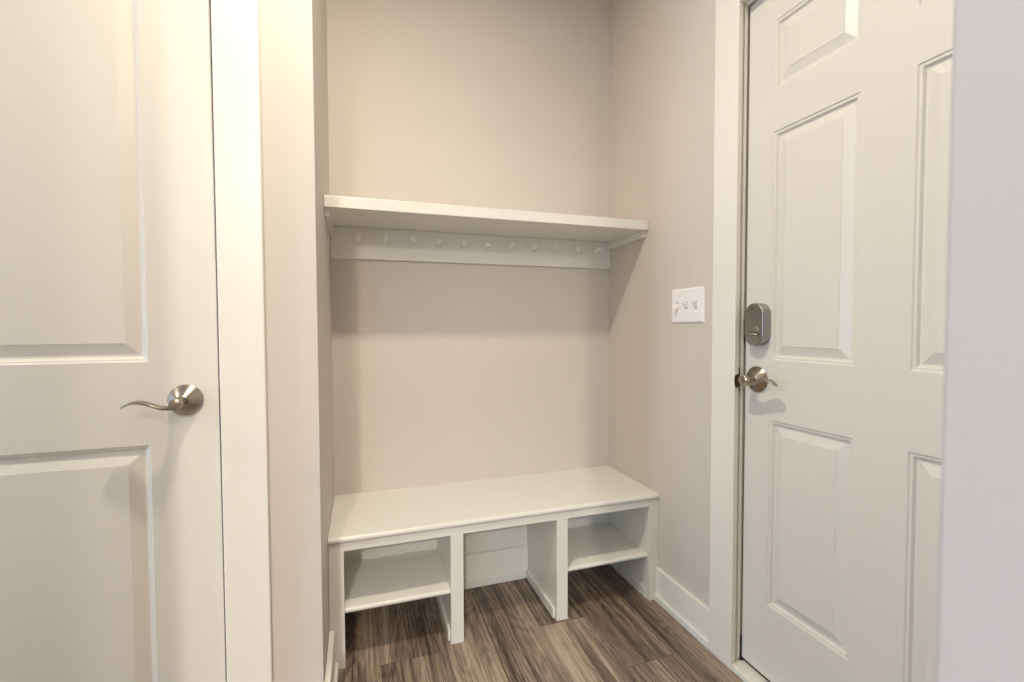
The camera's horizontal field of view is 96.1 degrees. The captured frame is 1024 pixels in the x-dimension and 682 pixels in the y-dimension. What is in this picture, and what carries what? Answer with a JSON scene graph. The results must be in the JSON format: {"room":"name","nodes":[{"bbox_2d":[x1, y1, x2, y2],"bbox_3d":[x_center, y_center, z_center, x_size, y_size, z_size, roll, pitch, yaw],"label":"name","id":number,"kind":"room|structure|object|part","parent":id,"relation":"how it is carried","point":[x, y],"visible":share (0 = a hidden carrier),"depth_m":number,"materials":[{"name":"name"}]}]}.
{"room":"mudroom","nodes":[
{"label":"mudroom","id":0,"kind":"room"},
{"bbox_2d":[259,0,333,681],"bbox_3d":[-2.282,-0.279,0.980,3.495,2.750,0.639,-1,2,-18],"label":"wall","id":1,"kind":"structure","parent":0,"point":[292,33],"depth_m":1.22,"materials":[{"name":"beige paint"}]},
{"bbox_2d":[0,0,226,681],"bbox_3d":[-1.125,0.035,1.015,0.816,2.088,0.110,-1,2,-18],"label":"door","id":2,"kind":"structure","parent":1,"relation":"in","point":[112,541],"depth_m":1.09,"materials":[{"name":"white wood"}]},
{"bbox_3d":[-1.134,-0.420,1.023,0.522,0.949,0.009,-1,2,-18],"label":"raised panel","id":3,"kind":"part","parent":2,"relation":"part of","materials":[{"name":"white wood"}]},
{"bbox_3d":[-1.131,0.606,1.056,0.522,0.698,0.009,-1,2,-18],"label":"raised panel","id":4,"kind":"part","parent":2,"relation":"part of","materials":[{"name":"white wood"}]},
{"bbox_3d":[-0.843,0.150,1.070,0.118,0.026,0.027,-1,2,-18],"label":"lever","id":5,"kind":"part","parent":2,"relation":"part of","materials":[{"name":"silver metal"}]},
{"bbox_3d":[-0.806,0.147,1.130,0.077,0.077,0.028,-1,2,-18],"label":"handle","id":6,"kind":"part","parent":2,"relation":"part of","materials":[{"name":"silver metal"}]},
{"bbox_2d":[211,0,272,681],"bbox_3d":[-1.147,-0.024,1.079,1.036,2.225,0.138,-1,2,-18],"label":"trim","id":7,"kind":"structure","parent":1,"relation":"attached to","point":[234,23],"depth_m":1.16,"materials":[{"name":"white wood"}]},
{"bbox_2d":[324,631,338,681],"bbox_3d":[-0.597,1.012,1.353,0.152,0.134,0.260,-1,2,-18],"label":"baseboard","id":8,"kind":"structure","parent":1,"relation":"attached to","point":[332,668],"depth_m":1.41,"materials":[{"name":"white wood"}]},
{"bbox_2d":[326,0,609,495],"bbox_3d":[-0.143,-0.322,2.084,1.510,2.750,0.120,-1,2,-18],"label":"wall","id":9,"kind":"structure","parent":0,"point":[442,373],"depth_m":2.00,"materials":[{"name":"beige paint"}]},
{"bbox_2d":[324,195,648,268],"bbox_3d":[-0.076,-0.414,1.870,1.252,0.164,0.320,-1,2,-18],"label":"shelf","id":10,"kind":"object","parent":9,"relation":"attached to","point":[359,228],"visible":1,"depth_m":1.88,"materials":[{"name":"white wood"}]},
{"bbox_3d":[-0.124,-0.400,2.014,1.252,0.125,0.018,-1,2,-18],"label":"peg rail","id":11,"kind":"part","parent":10,"relation":"part of","materials":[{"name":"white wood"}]},
{"bbox_2d":[338,564,743,681],"bbox_3d":[-0.216,1.191,-0.906,6.600,0.080,5.840,-1,2,-18],"label":"floor","id":12,"kind":"structure","parent":0,"point":[611,632],"depth_m":1.63,"materials":[{"name":"brown wood"}]},
{"bbox_2d":[328,465,659,668],"bbox_3d":[-0.059,0.842,1.870,1.252,0.438,0.407,-1,2,-18],"label":"storage bench","id":13,"kind":"object","parent":12,"relation":"on","point":[400,545],"visible":0.98,"depth_m":1.82,"materials":[{"name":"white wood"}]},
{"bbox_2d":[344,548,449,612],"bbox_3d":[-0.446,0.887,1.721,0.377,0.018,0.320,-1,2,-18],"label":"shelf","id":14,"kind":"object","parent":13,"relation":"attached to","point":[381,579],"depth_m":1.70,"materials":[{"name":"white wood"}]},
{"bbox_3d":[-0.118,0.848,2.026,1.192,0.416,0.055,-1,2,-18],"label":"panel","id":15,"kind":"part","parent":13,"relation":"part of","materials":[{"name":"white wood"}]},
{"bbox_3d":[-0.105,0.985,2.000,0.366,0.143,0.010,-1,2,-18],"label":"rail","id":16,"kind":"part","parent":13,"relation":"part of","materials":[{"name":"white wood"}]},
{"bbox_2d":[568,522,646,571],"bbox_3d":[0.331,0.876,1.977,0.368,0.018,0.320,-1,2,-18],"label":"shelf","id":17,"kind":"object","parent":13,"relation":"attached to","point":[590,544],"depth_m":1.94,"materials":[{"name":"white wood"}]},
{"bbox_3d":[0.506,0.844,2.064,0.018,0.416,0.369,-1,2,-18],"label":"panel","id":18,"kind":"part","parent":13,"relation":"part of","materials":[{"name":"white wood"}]},
{"bbox_2d":[608,0,715,606],"bbox_3d":[1.052,-0.304,1.415,0.600,2.750,1.900,-1,2,-18],"label":"wall","id":19,"kind":"structure","parent":0,"point":[662,52],"depth_m":1.81,"materials":[{"name":"beige paint"}]},
{"bbox_2d":[654,567,708,648],"bbox_3d":[0.638,0.996,1.735,0.022,0.134,0.308,-1,2,-18],"label":"baseboard","id":20,"kind":"structure","parent":19,"relation":"attached to","point":[683,606],"depth_m":1.72,"materials":[{"name":"white wood"}]},
{"bbox_2d":[672,286,704,322],"bbox_3d":[0.636,-0.131,1.687,0.024,0.127,0.176,-1,2,-18],"label":"light switch","id":21,"kind":"object","parent":19,"relation":"attached to","point":[688,304],"visible":1,"depth_m":1.68,"materials":[{"name":"white plastic"}]},
{"bbox_2d":[709,0,770,681],"bbox_3d":[0.907,-0.028,1.085,0.148,2.219,1.033,-1,2,-18],"label":"trim","id":22,"kind":"structure","parent":19,"relation":"attached to","point":[732,26],"depth_m":1.49,"materials":[{"name":"white wood"}]},
{"bbox_2d":[738,0,953,681],"bbox_3d":[0.873,0.005,1.074,0.107,2.086,0.840,-1,2,-18],"label":"door","id":23,"kind":"structure","parent":19,"relation":"in","point":[850,100],"depth_m":1.18,"materials":[{"name":"wood"}]},
{"bbox_3d":[0.740,-0.023,1.411,0.002,0.047,0.047,-1,2,-18],"label":"turn plate","id":24,"kind":"part","parent":23,"relation":"part of","materials":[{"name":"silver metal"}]},
{"bbox_3d":[0.755,0.119,1.432,0.023,0.081,0.081,-1,2,-18],"label":"handle","id":25,"kind":"part","parent":23,"relation":"part of","materials":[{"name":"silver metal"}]},
{"bbox_3d":[0.735,0.122,1.369,0.026,0.034,0.120,-1,2,-18],"label":"lever","id":26,"kind":"part","parent":23,"relation":"part of","materials":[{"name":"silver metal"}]},
{"bbox_3d":[0.826,0.528,1.288,0.010,0.573,0.250,-1,2,-18],"label":"raised panel","id":27,"kind":"part","parent":23,"relation":"part of","materials":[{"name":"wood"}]},
{"bbox_3d":[0.823,-0.279,1.262,0.010,0.678,0.250,-1,2,-18],"label":"raised panel","id":28,"kind":"part","parent":23,"relation":"part of","materials":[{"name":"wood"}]},
{"bbox_3d":[0.821,-0.842,1.244,0.010,0.199,0.250,-1,2,-18],"label":"raised panel","id":29,"kind":"part","parent":23,"relation":"part of","materials":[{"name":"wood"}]},
{"bbox_3d":[0.943,0.539,0.934,0.010,0.573,0.250,-1,2,-18],"label":"raised panel","id":30,"kind":"part","parent":23,"relation":"part of","materials":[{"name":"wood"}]},
{"bbox_3d":[0.938,-0.831,0.890,0.010,0.199,0.250,-1,2,-18],"label":"raised panel","id":31,"kind":"part","parent":23,"relation":"part of","materials":[{"name":"wood"}]},
{"bbox_3d":[0.940,-0.268,0.908,0.010,0.678,0.250,-1,2,-18],"label":"raised panel","id":32,"kind":"part","parent":23,"relation":"part of","materials":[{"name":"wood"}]},
{"bbox_2d":[935,0,1023,681],"bbox_3d":[1.421,-0.280,0.612,2.302,2.750,0.143,-1,2,-18],"label":"wall","id":33,"kind":"structure","parent":0,"point":[980,638],"depth_m":0.30,"materials":[{"name":"paint"}]}
]}

